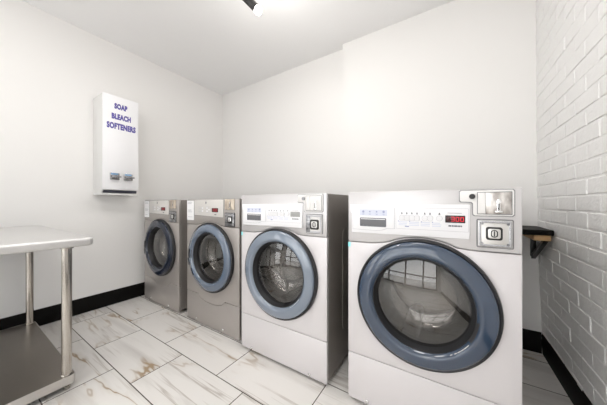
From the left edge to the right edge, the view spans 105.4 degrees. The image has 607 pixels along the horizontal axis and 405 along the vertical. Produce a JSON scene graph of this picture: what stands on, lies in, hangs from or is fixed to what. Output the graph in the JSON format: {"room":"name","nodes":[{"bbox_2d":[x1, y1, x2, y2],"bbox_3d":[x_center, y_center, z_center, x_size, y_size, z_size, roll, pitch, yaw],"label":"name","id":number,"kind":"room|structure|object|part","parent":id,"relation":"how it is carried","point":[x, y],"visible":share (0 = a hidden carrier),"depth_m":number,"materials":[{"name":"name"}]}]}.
{"room":"laundry","nodes":[
{"label":"laundry","id":0,"kind":"room"},
{"bbox_2d":[0,0,222,318],"bbox_3d":[-2.542,-0.306,1.567,0.100,2.681,4.908,0,0,33],"label":"wall","id":1,"kind":"structure","parent":0,"point":[52,69],"depth_m":2.17,"materials":[{"name":"white paint"}]},
{"bbox_2d":[0,282,144,330],"bbox_3d":[-2.155,0.963,2.067,0.015,0.142,3.448,0,0,33],"label":"baseboard","id":2,"kind":"structure","parent":1,"relation":"attached to","point":[50,314],"depth_m":2.17,"materials":[{"name":"black"}]},
{"bbox_2d":[93,92,137,195],"bbox_3d":[-1.832,-0.550,2.280,0.333,0.941,0.288,0,0,33],"label":"soap dispenser","id":3,"kind":"object","parent":1,"relation":"attached to","point":[115,118],"visible":1,"depth_m":2.21,"materials":[{"name":"white metal"}]},
{"bbox_2d":[98,193,137,195],"bbox_3d":[-1.807,-0.088,2.263,0.110,0.016,0.286,0,0,33],"label":"tray","id":4,"kind":"object","parent":3,"relation":"on","point":[123,194],"depth_m":2.25,"materials":[{"name":"white metal"}]},
{"bbox_2d":[22,0,453,94],"bbox_3d":[-1.040,-1.697,0.609,3.662,0.100,4.908,0,0,33],"label":"ceiling","id":5,"kind":"structure","parent":0,"point":[223,47],"depth_m":2.16,"materials":[{"name":"white paint"}]},
{"bbox_2d":[243,0,261,14],"bbox_3d":[-1.065,-1.443,0.383,0.184,0.406,2.900,0,0,33],"label":"track light","id":6,"kind":"object","parent":5,"relation":"attached to","point":[252,4],"visible":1,"depth_m":1.50,"materials":[{"name":"black"}]},
{"bbox_3d":[-0.298,-1.266,1.516,0.052,0.050,0.053,0,0,33],"label":"bulb","id":7,"kind":"part","parent":6,"relation":"part of","materials":[{"name":"white"}]},
{"bbox_2d":[27,295,572,404],"bbox_3d":[-1.040,1.084,0.609,3.662,0.100,4.908,0,0,33],"label":"floor","id":8,"kind":"structure","parent":0,"point":[140,350],"depth_m":1.43,"materials":[{"name":"tile"}]},
{"bbox_2d":[0,225,92,404],"bbox_3d":[-1.899,0.610,1.299,1.251,0.850,0.768,0,0,33],"label":"work table","id":9,"kind":"object","parent":8,"relation":"on","point":[32,368],"visible":1,"depth_m":1.29,"materials":[{"name":"silver metal"}]},
{"bbox_3d":[-2.170,0.619,1.833,0.043,0.772,0.043,0,0,33],"label":"leg","id":10,"kind":"part","parent":9,"relation":"part of","materials":[{"name":"silver metal"}]},
{"bbox_3d":[-1.324,0.619,1.293,0.043,0.772,0.043,0,0,33],"label":"leg","id":11,"kind":"part","parent":9,"relation":"part of","materials":[{"name":"silver metal"}]},
{"bbox_2d":[144,200,186,312],"bbox_3d":[-1.238,0.499,2.680,0.690,1.070,0.888,0,0,33],"label":"washing machine","id":12,"kind":"object","parent":8,"relation":"on","point":[165,243],"visible":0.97,"depth_m":2.26,"materials":[{"name":"grey metal"}]},
{"bbox_3d":[-1.460,0.444,2.332,0.547,0.547,0.058,0,0,33],"label":"door","id":13,"kind":"part","parent":12,"relation":"part of","materials":[{"name":"black"}]},
{"bbox_3d":[-1.476,0.041,2.361,0.387,0.141,0.005,0,0,33],"label":"control panel","id":14,"kind":"part","parent":12,"relation":"part of","materials":[{"name":"grey plastic"}]},
{"bbox_3d":[-1.445,0.074,2.356,0.681,0.220,0.022,0,0,33],"label":"panel","id":15,"kind":"part","parent":12,"relation":"part of","materials":[{"name":"beige metal"}]},
{"bbox_3d":[-1.445,0.902,2.356,0.681,0.248,0.022,0,0,33],"label":"kick panel","id":16,"kind":"part","parent":12,"relation":"part of","materials":[{"name":"beige metal"}]},
{"bbox_3d":[-1.445,0.490,2.356,0.681,0.675,0.022,0,0,33],"label":"panel","id":17,"kind":"part","parent":12,"relation":"part of","materials":[{"name":"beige metal"}]},
{"bbox_3d":[-1.252,0.008,2.217,0.111,0.083,0.006,0,0,33],"label":"coin slot panel","id":18,"kind":"part","parent":12,"relation":"part of","materials":[{"name":"beige metal"}]},
{"bbox_2d":[187,199,241,340],"bbox_3d":[-0.553,0.499,2.244,0.690,1.070,0.888,0,0,33],"label":"washing machine","id":19,"kind":"object","parent":8,"relation":"on","point":[214,226],"visible":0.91,"depth_m":1.88,"materials":[{"name":"grey metal"}]},
{"bbox_3d":[-0.791,0.041,1.924,0.387,0.141,0.005,0,0,33],"label":"control panel","id":20,"kind":"part","parent":19,"relation":"part of","materials":[{"name":"grey plastic"}]},
{"bbox_3d":[-0.775,0.444,1.896,0.547,0.547,0.058,0,0,33],"label":"door","id":21,"kind":"part","parent":19,"relation":"part of","materials":[{"name":"blue"}]},
{"bbox_3d":[-0.760,0.074,1.919,0.681,0.220,0.022,0,0,33],"label":"panel","id":22,"kind":"part","parent":19,"relation":"part of","materials":[{"name":"beige metal"}]},
{"bbox_3d":[-0.760,0.902,1.919,0.681,0.248,0.022,0,0,33],"label":"kick panel","id":23,"kind":"part","parent":19,"relation":"part of","materials":[{"name":"beige metal"}]},
{"bbox_3d":[-0.760,0.490,1.919,0.681,0.675,0.022,0,0,33],"label":"panel","id":24,"kind":"part","parent":19,"relation":"part of","materials":[{"name":"beige metal"}]},
{"bbox_3d":[-0.568,0.008,1.781,0.111,0.083,0.006,0,0,33],"label":"coin slot panel","id":25,"kind":"part","parent":19,"relation":"part of","materials":[{"name":"beige metal"}]},
{"bbox_2d":[241,193,348,384],"bbox_3d":[0.057,0.488,1.809,0.690,1.094,0.886,0,0,33],"label":"washing machine","id":26,"kind":"object","parent":8,"relation":"on","point":[295,246],"visible":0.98,"depth_m":1.43,"materials":[{"name":"grey metal"}]},
{"bbox_3d":[-0.338,0.077,1.579,0.204,0.110,0.003,0,0,33],"label":"detergent drawer","id":27,"kind":"part","parent":26,"relation":"part of","materials":[{"name":"white plastic"}]},
{"bbox_3d":[-0.219,0.076,1.510,0.511,0.144,0.008,0,0,33],"label":"control panel","id":28,"kind":"part","parent":26,"relation":"part of","materials":[{"name":"white plastic"}]},
{"bbox_3d":[-0.166,0.444,1.460,0.547,0.547,0.058,0,0,33],"label":"door","id":29,"kind":"part","parent":26,"relation":"part of","materials":[{"name":"blue plastic"}]},
{"bbox_3d":[-0.151,0.069,1.483,0.681,0.256,0.022,0,0,33],"label":"panel","id":30,"kind":"part","parent":26,"relation":"part of","materials":[{"name":"silver metal"}]},
{"bbox_3d":[-0.151,0.897,1.483,0.681,0.236,0.022,0,0,33],"label":"kick panel","id":31,"kind":"part","parent":26,"relation":"part of","materials":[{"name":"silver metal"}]},
{"bbox_3d":[-0.151,0.466,1.483,0.681,0.620,0.022,0,0,33],"label":"panel","id":32,"kind":"part","parent":26,"relation":"part of","materials":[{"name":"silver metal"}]},
{"bbox_3d":[0.025,-0.001,1.350,0.024,0.083,0.002,0,0,33],"label":"blank plate","id":33,"kind":"part","parent":26,"relation":"part of","materials":[{"name":"silver metal"}]},
{"bbox_3d":[0.038,-0.002,1.347,0.170,0.101,0.006,0,0,33],"label":"coin slot panel","id":34,"kind":"part","parent":26,"relation":"part of","materials":[{"name":"silver metal"}]},
{"bbox_3d":[0.068,-0.001,1.322,0.077,0.083,0.002,0,0,33],"label":"coin plate","id":35,"kind":"part","parent":26,"relation":"part of","materials":[{"name":"white plastic"}]},
{"bbox_3d":[0.058,0.118,1.327,0.102,0.101,0.004,0,0,33],"label":"box frame","id":36,"kind":"part","parent":26,"relation":"part of","materials":[{"name":"grey metal"}]},
{"bbox_2d":[348,188,521,404],"bbox_3d":[0.737,0.488,1.374,0.690,1.094,0.886,0,0,33],"label":"washing machine","id":37,"kind":"object","parent":8,"relation":"on","point":[435,276],"visible":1,"depth_m":1.02,"materials":[{"name":"grey metal"}]},
{"bbox_3d":[0.342,0.093,1.144,0.129,0.043,0.002,0,0,33],"label":"grip frame","id":38,"kind":"part","parent":37,"relation":"part of","materials":[{"name":"grey plastic"}]},
{"bbox_3d":[0.343,0.077,1.145,0.204,0.110,0.003,0,0,33],"label":"detergent drawer","id":39,"kind":"part","parent":37,"relation":"part of","materials":[{"name":"white plastic"}]},
{"bbox_3d":[0.461,0.076,1.076,0.511,0.144,0.008,0,0,33],"label":"control panel","id":40,"kind":"part","parent":37,"relation":"part of","materials":[{"name":"white plastic"}]},
{"bbox_3d":[0.530,0.897,1.049,0.681,0.236,0.022,0,0,33],"label":"kick panel","id":41,"kind":"part","parent":37,"relation":"part of","materials":[{"name":"silver metal"}]},
{"bbox_3d":[0.515,0.444,1.025,0.547,0.547,0.058,0,0,33],"label":"door","id":42,"kind":"part","parent":37,"relation":"part of","materials":[{"name":"blue plastic"}]},
{"bbox_3d":[0.530,0.069,1.049,0.681,0.256,0.022,0,0,33],"label":"panel","id":43,"kind":"part","parent":37,"relation":"part of","materials":[{"name":"silver metal"}]},
{"bbox_3d":[0.705,-0.001,0.916,0.024,0.083,0.002,0,0,33],"label":"blank plate","id":44,"kind":"part","parent":37,"relation":"part of","materials":[{"name":"white plastic"}]},
{"bbox_3d":[0.719,-0.002,0.913,0.170,0.101,0.006,0,0,33],"label":"coin slot panel","id":45,"kind":"part","parent":37,"relation":"part of","materials":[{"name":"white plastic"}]},
{"bbox_3d":[0.734,0.117,0.890,0.038,0.037,0.002,0,0,33],"label":"lock plate","id":46,"kind":"part","parent":37,"relation":"part of","materials":[{"name":"silver metal"}]},
{"bbox_3d":[0.739,0.118,0.892,0.102,0.101,0.004,0,0,33],"label":"box frame","id":47,"kind":"part","parent":37,"relation":"part of","materials":[{"name":"silver metal"}]},
{"bbox_3d":[0.749,-0.001,0.888,0.077,0.083,0.002,0,0,33],"label":"coin plate","id":48,"kind":"part","parent":37,"relation":"part of","materials":[{"name":"metal"}]},
{"bbox_2d":[223,0,541,333],"bbox_3d":[0.276,-0.306,2.579,3.562,2.681,0.171,0,0,33],"label":"wall","id":49,"kind":"structure","parent":0,"point":[443,97],"depth_m":2.04,"materials":[{"name":"white paint"}]},
{"bbox_2d":[522,328,541,353],"bbox_3d":[1.022,0.963,1.992,1.473,0.142,0.015,0,0,33],"label":"baseboard","id":50,"kind":"structure","parent":49,"relation":"attached to","point":[531,340],"depth_m":1.62,"materials":[{"name":"black"}]},
{"bbox_2d":[536,0,606,404],"bbox_3d":[0.409,-0.306,-0.417,0.143,2.681,4.737,0,0,33],"label":"wall","id":51,"kind":"structure","parent":0,"point":[571,35],"depth_m":1.13,"materials":[{"name":"white brick"}]},
{"bbox_2d":[522,225,553,258],"bbox_3d":[1.426,0.272,1.543,0.265,0.229,0.336,0,0,33],"label":"corner shelf","id":52,"kind":"object","parent":51,"relation":"attached to","point":[534,233],"visible":0.77,"depth_m":1.41,"materials":[{"name":"black"}]},
{"bbox_2d":[542,334,592,404],"bbox_3d":[0.402,0.963,-0.362,0.017,0.142,4.622,0,0,33],"label":"baseboard","id":53,"kind":"structure","parent":51,"relation":"attached to","point":[577,397],"depth_m":1.28,"materials":[{"name":"black"}]}
]}

